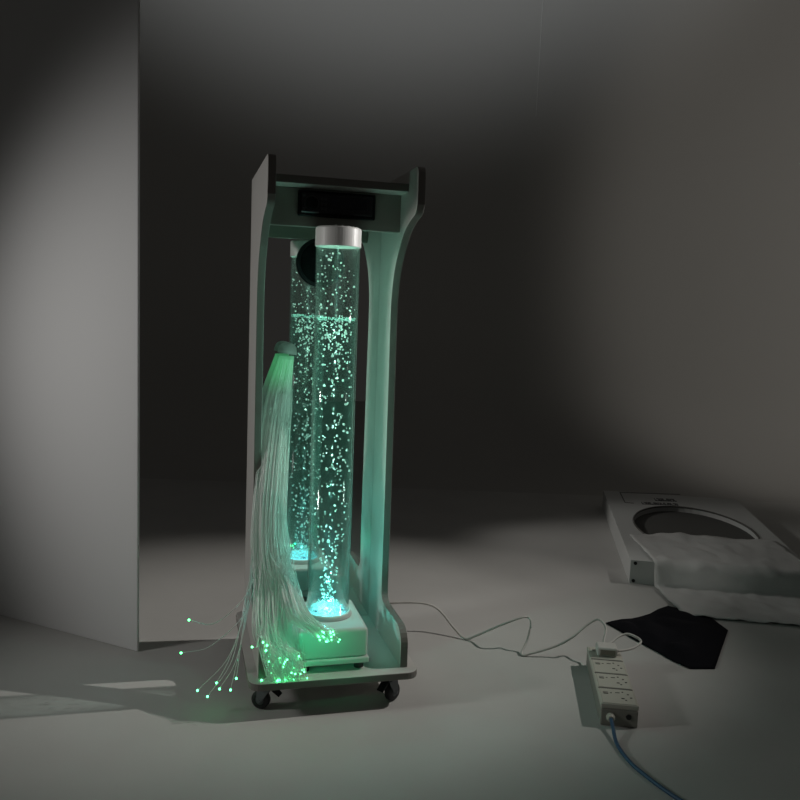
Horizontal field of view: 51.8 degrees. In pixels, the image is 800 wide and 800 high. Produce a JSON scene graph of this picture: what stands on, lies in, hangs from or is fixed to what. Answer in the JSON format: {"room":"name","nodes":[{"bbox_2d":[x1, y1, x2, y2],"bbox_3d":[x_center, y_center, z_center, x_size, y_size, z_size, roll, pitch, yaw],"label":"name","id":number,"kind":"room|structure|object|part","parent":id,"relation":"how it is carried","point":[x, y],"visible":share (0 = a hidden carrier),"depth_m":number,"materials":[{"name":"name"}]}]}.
{"room":"sensory room","nodes":[
{"label":"sensory room","id":0,"kind":"room"},
{"bbox_2d":[0,0,139,650],"bbox_3d":[-1.503,-0.701,2.437,1.908,2.606,0.008,5,7,25],"label":"wall","id":1,"kind":"structure","parent":0,"point":[70,69],"depth_m":2.18,"materials":[{"name":"white paint"}]},
{"bbox_2d":[0,478,799,799],"bbox_3d":[1.868,0.981,0.604,11.600,0.100,7.450,2,6,0],"label":"floor","id":2,"kind":"structure","parent":0,"point":[82,718],"depth_m":2.01,"materials":[{"name":"paint"}]},
{"bbox_2d":[236,154,425,708],"bbox_3d":[-0.183,0.073,2.037,0.393,1.241,0.461,1,6,-15],"label":"trolley","id":3,"kind":"object","parent":2,"relation":"on","point":[287,210],"visible":0.84,"depth_m":2.13,"materials":[{"name":"white laminate"}]},
{"bbox_3d":[-0.342,0.030,1.995,0.018,1.157,0.411,1,6,-15],"label":"panel","id":4,"kind":"part","parent":3,"relation":"part of","materials":[{"name":"white laminate"}]},
{"bbox_2d":[180,342,340,697],"bbox_3d":[-0.355,0.265,1.936,0.327,0.790,0.364,-1,7,-29],"label":"fibre optic tail","id":5,"kind":"object","parent":3,"relation":"hanging from","point":[275,612],"visible":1,"depth_m":1.95,"materials":[{"name":"plastic"}]},
{"bbox_3d":[-0.283,0.663,1.882,0.024,0.021,0.018,4,6,15],"label":"brake lever","id":6,"kind":"part","parent":3,"relation":"part of","materials":[{"name":"black plastic"}]},
{"bbox_3d":[-0.202,-0.454,1.898,0.029,0.029,0.012,1,6,-15],"label":"volume knob","id":7,"kind":"part","parent":3,"relation":"part of","materials":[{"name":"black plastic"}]},
{"bbox_2d":[300,243,340,283],"bbox_3d":[-0.202,-0.352,2.112,0.106,0.106,0.007,1,6,-15],"label":"speaker grille","id":8,"kind":"object","parent":3,"relation":"attached to","point":[308,253],"depth_m":2.11,"materials":[{"name":"black plastic"}]},
{"bbox_2d":[262,225,381,614],"bbox_3d":[-0.217,0.039,2.167,0.312,1.106,0.004,1,6,-15],"label":"mirror","id":9,"kind":"object","parent":3,"relation":"on","point":[290,296],"depth_m":2.17,"materials":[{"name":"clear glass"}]},
{"bbox_2d":[236,611,416,690],"bbox_3d":[-0.203,0.615,2.096,0.393,0.017,0.461,1,6,-15],"label":"shelf","id":10,"kind":"object","parent":3,"relation":"on","point":[384,666],"depth_m":1.92,"materials":[{"name":"white laminate"}]},
{"bbox_2d":[291,225,368,671],"bbox_3d":[-0.162,0.109,1.950,0.170,1.023,0.207,1,6,-15],"label":"tube","id":11,"kind":"object","parent":3,"relation":"on","point":[342,616],"visible":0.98,"depth_m":1.92,"materials":[{"name":"clear plastic"}]},
{"bbox_3d":[-0.176,0.508,2.000,0.093,0.004,0.093,1,6,-15],"label":"light plate","id":12,"kind":"part","parent":11,"relation":"part of","materials":[{"name":"teal plastic"}]},
{"bbox_3d":[-0.152,-0.447,1.941,0.313,0.088,0.018,1,6,-15],"label":"header panel","id":13,"kind":"part","parent":3,"relation":"part of","materials":[{"name":"grey laminate"}]},
{"bbox_2d":[276,173,408,194],"bbox_3d":[-0.170,-0.509,2.010,0.313,0.018,0.308,1,6,-15],"label":"shelf","id":14,"kind":"object","parent":3,"relation":"attached to","point":[285,183],"depth_m":1.89,"materials":[{"name":"white laminate"}]},
{"bbox_3d":[-0.040,0.667,1.926,0.018,0.021,0.024,7,8,37],"label":"brake lever","id":15,"kind":"part","parent":3,"relation":"part of","materials":[{"name":"black plastic"}]},
{"bbox_3d":[-0.022,0.033,2.081,0.018,1.157,0.411,1,6,-15],"label":"panel","id":16,"kind":"part","parent":3,"relation":"part of","materials":[{"name":"white laminate"}]},
{"bbox_2d":[390,601,641,656],"bbox_3d":[0.269,0.634,2.301,0.773,0.105,0.140,5,7,22],"label":"cable","id":17,"kind":"object","parent":2,"relation":"on","point":[603,648],"visible":0.96,"depth_m":2.24,"materials":[{"name":"grey plastic"}]},
{"bbox_2d":[586,647,682,799],"bbox_3d":[0.579,0.729,1.763,0.228,0.055,0.880,0,6,-16],"label":"power strip","id":18,"kind":"object","parent":2,"relation":"on","point":[616,703],"visible":0.97,"depth_m":1.92,"materials":[{"name":"grey plastic"}]},
{"bbox_2d":[589,647,621,660],"bbox_3d":[0.534,0.661,2.146,0.075,0.002,0.073,3,6,7],"label":"socket","id":19,"kind":"object","parent":18,"relation":"attached to","point":[593,656],"depth_m":2.12,"materials":[{"name":"grey plastic"}]},
{"bbox_2d":[592,659,625,674],"bbox_3d":[0.523,0.669,2.066,0.075,0.002,0.073,3,6,7],"label":"socket","id":20,"kind":"object","parent":18,"relation":"attached to","point":[599,666],"depth_m":2.06,"materials":[{"name":"grey plastic"}]},
{"bbox_2d":[596,673,630,688],"bbox_3d":[0.513,0.677,1.986,0.075,0.002,0.073,3,6,7],"label":"socket","id":21,"kind":"object","parent":18,"relation":"attached to","point":[603,680],"depth_m":1.98,"materials":[{"name":"grey plastic"}]},
{"bbox_2d":[599,688,636,705],"bbox_3d":[0.503,0.686,1.905,0.075,0.002,0.073,3,6,7],"label":"socket","id":22,"kind":"object","parent":18,"relation":"attached to","point":[607,696],"depth_m":1.90,"materials":[{"name":"grey plastic"}]},
{"bbox_3d":[0.596,0.762,1.590,0.109,0.026,0.591,-2,7,-34],"label":"cord","id":23,"kind":"part","parent":18,"relation":"part of","materials":[{"name":"blue plastic"}]},
{"bbox_2d":[606,606,727,668],"bbox_3d":[0.842,0.682,2.425,0.382,0.021,0.372,-2,8,-35],"label":"cloth","id":24,"kind":"object","parent":2,"relation":"on","point":[688,640],"visible":0.99,"depth_m":2.40,"materials":[{"name":"black fabric"}]},
{"bbox_2d":[602,490,797,584],"bbox_3d":[1.209,0.555,3.434,0.620,0.087,1.210,3,6,9],"label":"display case","id":25,"kind":"object","parent":2,"relation":"on","point":[626,513],"visible":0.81,"depth_m":3.54,"materials":[{"name":"white laminate"},{"name":"white fabric"},{"name":"ink"}]},
{"bbox_3d":[1.196,0.465,3.897,0.293,0.001,0.285,3,6,9],"label":"printed frame","id":26,"kind":"part","parent":25,"relation":"part of","materials":[{"name":"grey plastic"}]},
{"bbox_2d":[629,532,799,624],"bbox_3d":[1.158,0.608,2.862,0.556,0.097,0.740,2,6,1],"label":"cloth","id":27,"kind":"object","parent":25,"relation":"on","point":[751,580],"visible":1,"depth_m":2.83,"materials":[{"name":"fabric"}]},
{"bbox_2d":[139,0,799,502],"bbox_3d":[1.953,-1.243,4.447,11.600,3.700,0.670,2,6,0],"label":"wall","id":28,"kind":"structure","parent":0,"point":[599,287],"depth_m":4.67,"materials":[{"name":"grey paint"}]},
{"bbox_2d":[536,2,542,112],"bbox_3d":[0.799,-2.381,4.544,0.016,1.590,0.004,2,6,0],"label":"trim","id":29,"kind":"structure","parent":28,"relation":"attached to","point":[542,2],"depth_m":4.59,"materials":[{"name":"grey"}]}
]}

